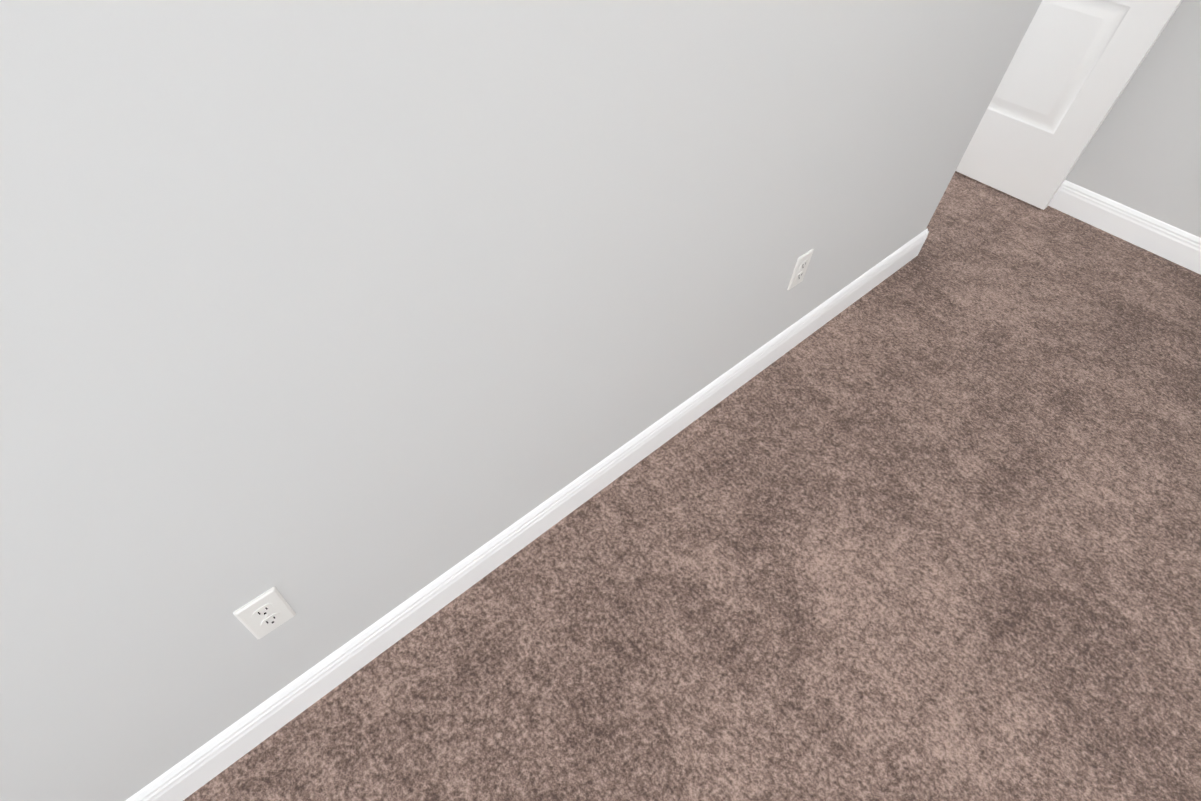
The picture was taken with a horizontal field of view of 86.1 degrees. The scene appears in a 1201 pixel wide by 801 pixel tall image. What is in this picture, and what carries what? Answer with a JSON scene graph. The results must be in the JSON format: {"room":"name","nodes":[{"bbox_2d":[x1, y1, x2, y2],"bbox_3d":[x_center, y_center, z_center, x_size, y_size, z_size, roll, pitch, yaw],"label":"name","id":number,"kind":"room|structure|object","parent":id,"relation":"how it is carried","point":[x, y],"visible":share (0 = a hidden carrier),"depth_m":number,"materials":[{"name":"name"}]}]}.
{"room":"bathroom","nodes":[
{"label":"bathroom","id":0,"kind":"room"},
{"bbox_2d":[0,0,1041,800],"bbox_3d":[-0.391,-0.616,0.765,4.031,2.600,0.592,-33,59,-28],"label":"wall","id":1,"kind":"structure","parent":0,"point":[336,324],"depth_m":0.91,"materials":[{"name":"white paint"}]},
{"bbox_2d":[233,587,295,638],"bbox_3d":[-0.573,0.367,1.103,0.070,0.115,0.008,-33,59,-28],"label":"electrical outlet","id":2,"kind":"object","parent":1,"relation":"attached to","point":[264,613],"visible":1,"depth_m":1.09,"materials":[{"name":"white plastic"}]},
{"bbox_2d":[126,228,928,800],"bbox_3d":[-0.244,0.364,1.571,4.045,0.120,0.014,-33,59,-28],"label":"baseboard","id":3,"kind":"structure","parent":1,"relation":"attached to","point":[196,770],"depth_m":1.52,"materials":[{"name":"white wood"}]},
{"bbox_2d":[787,249,813,289],"bbox_3d":[0.570,-0.370,1.829,0.070,0.115,0.008,-33,59,-28],"label":"electrical outlet","id":4,"kind":"object","parent":1,"relation":"attached to","point":[800,268],"visible":1,"depth_m":1.82,"materials":[{"name":"white plastic"}]},
{"bbox_2d":[183,171,1200,800],"bbox_3d":[1.018,1.077,1.189,5.109,0.100,3.952,-33,59,-28],"label":"floor","id":5,"kind":"structure","parent":0,"point":[925,525],"depth_m":1.60,"materials":[{"name":"carpet"}]},
{"bbox_2d":[1065,0,1200,237],"bbox_3d":[2.914,-1.028,1.334,0.120,2.600,4.012,-33,59,-28],"label":"wall","id":6,"kind":"structure","parent":0,"point":[1141,152],"depth_m":2.47,"materials":[{"name":"white paint"}]},
{"bbox_2d":[956,0,1181,209],"bbox_3d":[1.764,-1.672,2.184,0.142,2.012,0.670,-35,60,-28],"label":"door","id":7,"kind":"structure","parent":6,"relation":"in","point":[1074,65],"depth_m":2.55,"materials":[{"name":"white paint"}]},
{"bbox_2d":[1048,180,1200,274],"bbox_3d":[2.463,-0.488,2.476,0.014,0.120,2.612,-33,59,-28],"label":"baseboard","id":8,"kind":"structure","parent":6,"relation":"attached to","point":[1176,245],"depth_m":2.66,"materials":[{"name":"white wood"}]}
]}

